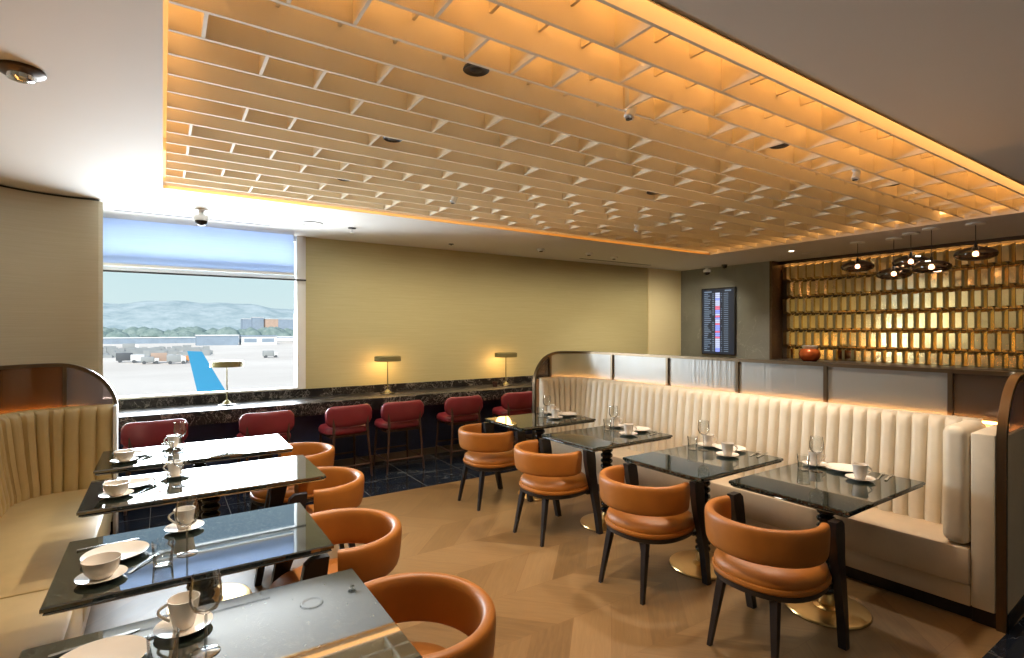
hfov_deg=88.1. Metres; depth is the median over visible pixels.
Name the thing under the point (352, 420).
counter stool
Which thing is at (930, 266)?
pendant lamp
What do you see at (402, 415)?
counter stool
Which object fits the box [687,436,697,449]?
tumbler
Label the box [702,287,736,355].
screen
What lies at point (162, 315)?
hills
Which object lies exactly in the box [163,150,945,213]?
trim
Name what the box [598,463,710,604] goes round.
dining chair
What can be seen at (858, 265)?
pendant lamp
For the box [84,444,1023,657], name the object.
floor
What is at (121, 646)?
plate
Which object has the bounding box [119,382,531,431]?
countertop
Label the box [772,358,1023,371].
countertop
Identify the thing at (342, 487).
dining chair
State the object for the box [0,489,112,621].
seat cushion
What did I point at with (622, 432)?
saucer
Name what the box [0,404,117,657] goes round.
bench
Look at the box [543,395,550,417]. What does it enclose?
wine glass
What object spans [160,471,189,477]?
saucer
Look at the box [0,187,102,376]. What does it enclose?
wall
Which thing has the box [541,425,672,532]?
dining table
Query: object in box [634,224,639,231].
ceiling spotlight
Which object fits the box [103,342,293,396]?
ground
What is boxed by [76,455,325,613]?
dining table
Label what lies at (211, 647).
wine glass
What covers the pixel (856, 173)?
ceiling spotlight
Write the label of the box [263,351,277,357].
truck
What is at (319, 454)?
dining chair
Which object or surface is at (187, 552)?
wine glass
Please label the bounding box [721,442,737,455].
cup
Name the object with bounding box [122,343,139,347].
truck
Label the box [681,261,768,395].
wall
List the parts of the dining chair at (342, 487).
leg, leg, seat, backrest, leg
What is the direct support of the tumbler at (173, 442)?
on the dining table at (200, 453)
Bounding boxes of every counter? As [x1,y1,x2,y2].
[118,373,574,476]
[772,358,1023,414]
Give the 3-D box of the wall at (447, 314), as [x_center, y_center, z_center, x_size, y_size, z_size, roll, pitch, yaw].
[-0.774,0.270,7.983,10.900,2.860,0.220,0,0,-33]
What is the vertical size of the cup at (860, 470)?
0.090 m
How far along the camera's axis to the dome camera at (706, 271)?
9.77 m
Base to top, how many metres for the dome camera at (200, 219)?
0.160 m
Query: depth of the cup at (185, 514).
2.42 m
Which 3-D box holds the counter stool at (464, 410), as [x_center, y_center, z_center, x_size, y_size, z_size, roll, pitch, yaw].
[-0.704,1.283,6.987,0.530,0.836,0.500,0,0,-33]
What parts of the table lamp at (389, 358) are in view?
lamp shade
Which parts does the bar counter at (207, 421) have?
panel, skirting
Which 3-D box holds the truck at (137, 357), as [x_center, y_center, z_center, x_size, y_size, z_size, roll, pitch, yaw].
[-117.899,9.394,167.812,5.000,2.588,2.300,0,0,-33]
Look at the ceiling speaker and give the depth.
5.80 m
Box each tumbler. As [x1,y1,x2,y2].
[146,627,178,657]
[151,537,173,567]
[153,472,168,491]
[162,442,173,456]
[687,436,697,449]
[797,453,809,469]
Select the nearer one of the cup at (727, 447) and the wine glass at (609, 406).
the cup at (727, 447)
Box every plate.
[60,635,146,657]
[80,540,148,560]
[128,477,155,488]
[133,450,152,456]
[559,412,576,415]
[633,426,650,431]
[714,444,745,451]
[825,463,852,472]
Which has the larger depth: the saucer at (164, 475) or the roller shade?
the roller shade
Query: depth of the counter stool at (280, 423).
5.49 m
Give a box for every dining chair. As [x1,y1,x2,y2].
[249,442,334,510]
[254,466,363,586]
[269,508,401,588]
[364,572,495,657]
[458,422,532,510]
[513,438,602,546]
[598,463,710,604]
[705,491,849,657]
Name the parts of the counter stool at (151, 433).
leg, backrest, leg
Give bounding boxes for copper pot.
[799,345,820,360]
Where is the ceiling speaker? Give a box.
[300,221,322,225]
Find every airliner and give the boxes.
[187,351,224,391]
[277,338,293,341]
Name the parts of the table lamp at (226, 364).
lamp shade, stem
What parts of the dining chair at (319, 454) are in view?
leg, leg, seat, seat frame, backrest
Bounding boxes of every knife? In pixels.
[48,629,139,657]
[77,538,138,551]
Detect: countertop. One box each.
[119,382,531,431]
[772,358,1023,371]
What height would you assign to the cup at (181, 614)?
0.090 m
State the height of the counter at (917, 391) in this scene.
1.200 m
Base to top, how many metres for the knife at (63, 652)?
0.006 m
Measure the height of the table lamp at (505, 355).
0.500 m
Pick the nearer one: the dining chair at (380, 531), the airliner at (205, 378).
the dining chair at (380, 531)
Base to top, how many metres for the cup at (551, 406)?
0.090 m
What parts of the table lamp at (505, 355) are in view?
lamp shade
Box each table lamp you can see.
[209,360,243,405]
[374,355,400,394]
[495,352,516,385]
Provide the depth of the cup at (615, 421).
4.98 m
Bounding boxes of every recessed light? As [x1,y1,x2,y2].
[383,137,401,142]
[463,63,488,76]
[770,143,788,148]
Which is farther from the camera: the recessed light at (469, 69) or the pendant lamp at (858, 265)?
the pendant lamp at (858, 265)
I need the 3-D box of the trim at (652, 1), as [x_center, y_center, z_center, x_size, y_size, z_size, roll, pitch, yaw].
[1.190,-1.169,4.670,7.130,0.026,3.915,0,0,-33]
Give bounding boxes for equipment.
[103,345,212,357]
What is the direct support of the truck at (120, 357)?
on the ground
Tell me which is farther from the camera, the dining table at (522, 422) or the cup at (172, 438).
the dining table at (522, 422)
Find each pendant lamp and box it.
[841,241,874,271]
[876,237,912,279]
[891,232,929,267]
[911,227,952,273]
[953,222,998,260]
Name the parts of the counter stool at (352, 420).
leg, seat, seat frame, foot rail, backrest, leg, leg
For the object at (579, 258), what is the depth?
9.07 m
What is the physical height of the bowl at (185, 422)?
0.115 m
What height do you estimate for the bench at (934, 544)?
1.125 m
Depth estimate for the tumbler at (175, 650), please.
1.44 m
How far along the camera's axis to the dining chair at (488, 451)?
5.03 m
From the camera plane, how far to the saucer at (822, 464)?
3.58 m
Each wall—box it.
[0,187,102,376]
[0,363,118,533]
[113,237,680,405]
[532,351,1023,633]
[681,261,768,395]
[769,261,781,396]
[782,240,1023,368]
[783,241,1023,368]
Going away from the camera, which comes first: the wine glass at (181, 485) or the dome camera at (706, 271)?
the wine glass at (181, 485)
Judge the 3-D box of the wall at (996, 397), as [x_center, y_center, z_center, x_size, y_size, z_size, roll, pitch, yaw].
[1.731,0.985,4.799,0.631,1.430,4.207,0,0,-36]
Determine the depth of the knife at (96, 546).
2.24 m
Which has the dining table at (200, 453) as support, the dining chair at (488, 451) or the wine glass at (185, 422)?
the wine glass at (185, 422)
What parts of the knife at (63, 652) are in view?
handle, blade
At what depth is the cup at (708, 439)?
4.14 m
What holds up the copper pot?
on the counter at (917, 391)
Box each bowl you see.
[80,551,121,580]
[103,479,129,496]
[114,449,134,461]
[172,447,188,467]
[173,422,186,437]
[175,497,198,526]
[189,569,222,614]
[698,420,708,435]
[809,436,823,453]
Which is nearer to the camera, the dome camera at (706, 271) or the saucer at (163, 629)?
the saucer at (163, 629)
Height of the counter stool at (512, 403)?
0.836 m
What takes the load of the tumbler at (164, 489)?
on the dining table at (208, 484)
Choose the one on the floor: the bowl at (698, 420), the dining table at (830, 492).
the dining table at (830, 492)
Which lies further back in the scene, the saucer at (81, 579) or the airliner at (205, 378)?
the airliner at (205, 378)
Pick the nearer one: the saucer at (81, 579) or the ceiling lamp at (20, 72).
the saucer at (81, 579)
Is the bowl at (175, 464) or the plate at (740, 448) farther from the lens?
the plate at (740, 448)
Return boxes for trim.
[0,185,98,200]
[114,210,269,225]
[163,0,1023,254]
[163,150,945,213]
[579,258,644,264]
[779,235,1023,264]
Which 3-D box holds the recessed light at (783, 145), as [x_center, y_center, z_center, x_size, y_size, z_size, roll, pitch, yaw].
[1.758,-1.209,3.477,0.124,0.016,0.124,0,0,-33]
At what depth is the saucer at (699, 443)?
4.17 m
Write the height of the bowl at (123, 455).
0.070 m
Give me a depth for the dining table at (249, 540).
2.20 m
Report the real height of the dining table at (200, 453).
0.775 m
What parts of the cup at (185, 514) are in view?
handle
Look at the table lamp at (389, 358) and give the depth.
6.88 m
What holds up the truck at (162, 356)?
on the ground
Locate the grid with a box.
[166,0,1023,252]
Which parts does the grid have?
cross blade, cross blade, cross blade, cross blade, cross blade, cross blade, cross blade, cross blade, cross blade, cross blade, cross blade, cross blade, cross blade, cross blade, cross blade, cross blade, cross blade, cross blade, cross blade, cross blade, cross blade, cross blade, blade, cross blade, cross blade, cross blade, blade, blade, blade, cross blade, blade, cross blade, blade, cross blade, blade, cross blade, blade, cross blade, cross blade, blade, cross blade, cross blade, blade, blade, cross blade, cross blade, cross blade, blade, cross blade, cross blade, cross blade, cross blade, cross blade, cross blade, cross blade, cross blade, cross blade, cross blade, cross blade, cross blade, cross blade, blade, cross blade, cross blade, cross blade, cross blade, cross blade, cross blade, cross blade, cross blade, cross blade, cross blade, cross blade, blade, cross blade, cross blade, cross blade, cross blade, cross blade, cross blade, cross blade, cross blade, cross blade, blade, cross blade, cross blade, cross blade, cross blade, cross blade, cross blade, blade, cross blade, cross blade, cross blade, cross blade, cross blade, cross blade, cross blade, cross blade, cross blade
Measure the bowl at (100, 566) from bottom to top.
0.070 m
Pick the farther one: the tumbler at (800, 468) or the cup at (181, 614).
the tumbler at (800, 468)
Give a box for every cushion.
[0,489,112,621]
[0,590,82,657]
[550,440,970,584]
[943,420,985,543]
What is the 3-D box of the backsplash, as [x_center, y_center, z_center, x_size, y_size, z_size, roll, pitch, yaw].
[-1.564,0.877,7.337,6.330,0.245,0.026,0,0,-33]
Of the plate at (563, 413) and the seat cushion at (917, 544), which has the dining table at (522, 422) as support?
the plate at (563, 413)
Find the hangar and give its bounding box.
[241,319,293,329]
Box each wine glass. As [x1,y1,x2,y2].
[172,447,188,487]
[173,422,186,452]
[175,497,198,556]
[189,569,222,657]
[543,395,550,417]
[609,406,617,430]
[698,420,708,450]
[809,436,823,472]
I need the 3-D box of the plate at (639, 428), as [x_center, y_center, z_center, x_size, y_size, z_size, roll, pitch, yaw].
[1.150,0.915,4.819,0.226,0.020,0.226,0,0,-33]
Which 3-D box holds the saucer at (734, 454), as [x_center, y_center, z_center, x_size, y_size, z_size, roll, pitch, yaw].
[1.567,0.916,3.846,0.158,0.018,0.158,0,0,-33]
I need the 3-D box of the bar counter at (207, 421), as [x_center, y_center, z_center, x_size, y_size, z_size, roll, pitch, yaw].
[-1.401,1.228,7.090,6.330,0.945,0.618,0,0,-33]
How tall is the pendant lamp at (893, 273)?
0.528 m
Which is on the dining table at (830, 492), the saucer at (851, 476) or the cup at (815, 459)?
the saucer at (851, 476)
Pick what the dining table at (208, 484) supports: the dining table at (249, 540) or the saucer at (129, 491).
the saucer at (129, 491)
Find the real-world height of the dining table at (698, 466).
0.775 m
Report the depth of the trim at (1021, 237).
7.53 m
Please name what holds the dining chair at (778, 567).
on the floor
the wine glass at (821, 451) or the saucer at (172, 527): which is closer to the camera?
the saucer at (172, 527)
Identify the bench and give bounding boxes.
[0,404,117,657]
[539,377,996,628]
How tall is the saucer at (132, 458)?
0.018 m
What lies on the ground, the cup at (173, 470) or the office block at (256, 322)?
the office block at (256, 322)
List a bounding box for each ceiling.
[0,0,1023,270]
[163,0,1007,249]
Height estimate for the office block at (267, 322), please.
25.700 m
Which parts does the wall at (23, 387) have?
glass pane, post, glass pane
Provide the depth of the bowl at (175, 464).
3.11 m
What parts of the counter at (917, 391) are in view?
panel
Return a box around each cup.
[156,590,199,630]
[163,460,182,476]
[164,434,179,447]
[168,505,195,529]
[546,404,556,412]
[551,408,561,417]
[611,416,622,425]
[624,423,636,434]
[703,433,716,445]
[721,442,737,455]
[808,450,825,465]
[852,462,872,479]
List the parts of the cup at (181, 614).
handle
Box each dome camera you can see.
[193,208,208,225]
[703,266,710,274]
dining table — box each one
[18,568,422,657]
[39,503,333,615]
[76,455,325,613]
[93,434,292,519]
[485,411,595,500]
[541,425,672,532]
[623,443,782,579]
[729,461,924,629]
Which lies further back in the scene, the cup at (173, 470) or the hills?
the hills
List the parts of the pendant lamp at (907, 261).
lamp shade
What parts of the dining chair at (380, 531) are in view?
leg, seat, leg, backrest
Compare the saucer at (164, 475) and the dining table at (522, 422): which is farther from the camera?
the dining table at (522, 422)
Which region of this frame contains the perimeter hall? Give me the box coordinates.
[103,336,293,343]
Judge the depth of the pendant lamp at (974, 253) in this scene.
5.71 m
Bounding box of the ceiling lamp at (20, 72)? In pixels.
[0,60,46,83]
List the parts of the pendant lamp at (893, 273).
lamp shade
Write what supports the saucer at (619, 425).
on the dining table at (593, 439)
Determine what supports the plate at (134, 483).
on the dining table at (208, 484)
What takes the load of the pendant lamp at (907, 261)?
hanging from the ceiling at (950, 72)
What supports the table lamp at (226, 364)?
on the bar counter at (207, 421)
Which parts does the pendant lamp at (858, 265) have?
lamp shade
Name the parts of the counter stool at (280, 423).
leg, seat, backrest, leg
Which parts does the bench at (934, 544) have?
backrest, seat, panel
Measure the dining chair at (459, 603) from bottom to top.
0.722 m
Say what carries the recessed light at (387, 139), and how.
attached to the grid
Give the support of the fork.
on the dining table at (249, 540)
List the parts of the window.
transom rail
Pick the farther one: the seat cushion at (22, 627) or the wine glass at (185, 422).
the wine glass at (185, 422)
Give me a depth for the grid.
3.17 m
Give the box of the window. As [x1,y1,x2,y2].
[103,217,305,399]
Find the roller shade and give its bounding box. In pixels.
[103,217,293,272]
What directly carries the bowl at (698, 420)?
on the wine glass at (698, 420)
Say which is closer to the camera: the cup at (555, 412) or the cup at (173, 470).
the cup at (173, 470)
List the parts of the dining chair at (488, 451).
leg, leg, backrest, seat, seat frame, leg, leg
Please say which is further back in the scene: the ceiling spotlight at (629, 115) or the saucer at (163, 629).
the ceiling spotlight at (629, 115)
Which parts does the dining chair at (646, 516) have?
leg, leg, backrest, leg, seat, seat frame, leg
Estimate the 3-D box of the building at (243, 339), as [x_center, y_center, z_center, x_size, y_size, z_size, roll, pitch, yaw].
[-176.018,7.550,366.676,22.800,6.300,12.800,0,0,-33]
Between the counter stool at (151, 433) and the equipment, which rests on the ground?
the equipment
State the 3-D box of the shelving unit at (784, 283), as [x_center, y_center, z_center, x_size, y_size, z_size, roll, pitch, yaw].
[6.929,0.270,6.003,0.220,2.860,7.790,0,0,-33]
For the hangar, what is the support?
on the ground
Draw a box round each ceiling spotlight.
[450,196,457,203]
[624,87,636,120]
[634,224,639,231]
[851,169,860,180]
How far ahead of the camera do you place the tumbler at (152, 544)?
2.07 m
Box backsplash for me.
[118,373,574,409]
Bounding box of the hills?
[103,301,293,330]
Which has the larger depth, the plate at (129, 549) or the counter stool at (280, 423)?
the counter stool at (280, 423)
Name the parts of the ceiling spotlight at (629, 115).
stem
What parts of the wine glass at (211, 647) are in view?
stem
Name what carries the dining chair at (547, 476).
on the floor
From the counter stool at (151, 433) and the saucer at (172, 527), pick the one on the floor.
the counter stool at (151, 433)
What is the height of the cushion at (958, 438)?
0.695 m
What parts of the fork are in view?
handle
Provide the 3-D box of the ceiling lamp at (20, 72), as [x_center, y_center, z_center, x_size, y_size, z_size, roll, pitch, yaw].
[-2.194,-1.132,2.362,0.176,0.056,0.176,0,0,-33]
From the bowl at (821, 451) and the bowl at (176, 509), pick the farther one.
the bowl at (821, 451)
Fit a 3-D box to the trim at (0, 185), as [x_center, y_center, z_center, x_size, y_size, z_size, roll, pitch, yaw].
[-2.159,-1.150,1.283,1.230,0.020,9.920,0,0,-33]
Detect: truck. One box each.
[116,353,136,362]
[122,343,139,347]
[130,354,149,362]
[141,357,158,363]
[151,353,172,362]
[167,355,185,363]
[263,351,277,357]
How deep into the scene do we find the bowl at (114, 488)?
2.90 m
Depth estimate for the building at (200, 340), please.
345.82 m
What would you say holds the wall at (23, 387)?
on the floor
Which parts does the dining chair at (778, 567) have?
leg, leg, backrest, seat frame, seat, leg, leg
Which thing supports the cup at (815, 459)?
on the saucer at (822, 464)
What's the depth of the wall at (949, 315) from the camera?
7.55 m
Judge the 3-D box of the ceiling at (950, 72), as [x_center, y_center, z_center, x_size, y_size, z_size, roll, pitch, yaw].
[1.877,-1.190,3.964,10.900,0.060,9.950,0,0,-33]
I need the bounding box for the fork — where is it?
[128,551,162,573]
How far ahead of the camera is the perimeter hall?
387.77 m
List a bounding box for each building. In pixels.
[195,335,238,345]
[239,335,276,344]
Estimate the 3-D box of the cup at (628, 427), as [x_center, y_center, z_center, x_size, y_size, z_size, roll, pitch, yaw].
[1.024,0.873,4.619,0.105,0.090,0.088,0,0,-31]
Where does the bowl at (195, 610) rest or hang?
on the wine glass at (211, 647)
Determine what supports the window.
in the wall at (447, 314)
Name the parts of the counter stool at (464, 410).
leg, foot rail, leg, seat, seat frame, backrest, leg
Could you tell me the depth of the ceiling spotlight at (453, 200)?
4.67 m
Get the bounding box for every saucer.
[74,565,127,584]
[99,489,133,497]
[110,457,137,462]
[153,610,212,638]
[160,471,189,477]
[161,443,184,448]
[164,519,203,532]
[607,423,623,426]
[619,431,637,435]
[698,442,718,446]
[716,451,738,456]
[802,460,828,466]
[845,473,874,481]
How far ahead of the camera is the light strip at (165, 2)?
3.58 m
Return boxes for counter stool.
[121,419,187,515]
[236,410,293,496]
[318,404,372,475]
[373,400,424,473]
[435,395,482,463]
[492,391,531,443]
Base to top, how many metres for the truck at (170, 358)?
2.788 m
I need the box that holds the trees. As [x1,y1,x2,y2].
[103,326,293,336]
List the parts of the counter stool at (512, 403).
leg, seat, backrest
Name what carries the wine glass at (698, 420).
on the dining table at (698, 466)
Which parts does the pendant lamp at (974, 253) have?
lamp shade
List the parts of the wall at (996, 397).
glass pane, post, post, post, post, post, post, glass pane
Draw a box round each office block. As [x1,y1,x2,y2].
[251,317,263,329]
[264,319,277,327]
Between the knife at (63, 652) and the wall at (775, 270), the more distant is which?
the wall at (775, 270)
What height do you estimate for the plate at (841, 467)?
0.020 m
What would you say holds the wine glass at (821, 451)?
on the dining table at (830, 492)
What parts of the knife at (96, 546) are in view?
handle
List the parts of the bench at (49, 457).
backrest, seat, panel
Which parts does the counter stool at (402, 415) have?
leg, leg, foot rail, seat, seat frame, backrest, leg, leg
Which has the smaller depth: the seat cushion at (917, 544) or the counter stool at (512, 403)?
the seat cushion at (917, 544)
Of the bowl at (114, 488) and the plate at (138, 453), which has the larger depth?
the plate at (138, 453)
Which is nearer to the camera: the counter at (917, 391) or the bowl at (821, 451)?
the bowl at (821, 451)
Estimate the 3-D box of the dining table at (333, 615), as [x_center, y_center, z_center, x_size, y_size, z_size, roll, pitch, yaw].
[-0.834,1.312,1.511,0.955,0.775,0.662,0,0,-33]
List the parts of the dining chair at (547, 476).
leg, leg, backrest, leg, seat, seat frame, leg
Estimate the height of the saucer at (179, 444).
0.018 m
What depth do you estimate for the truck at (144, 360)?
160.78 m
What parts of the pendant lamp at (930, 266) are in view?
lamp shade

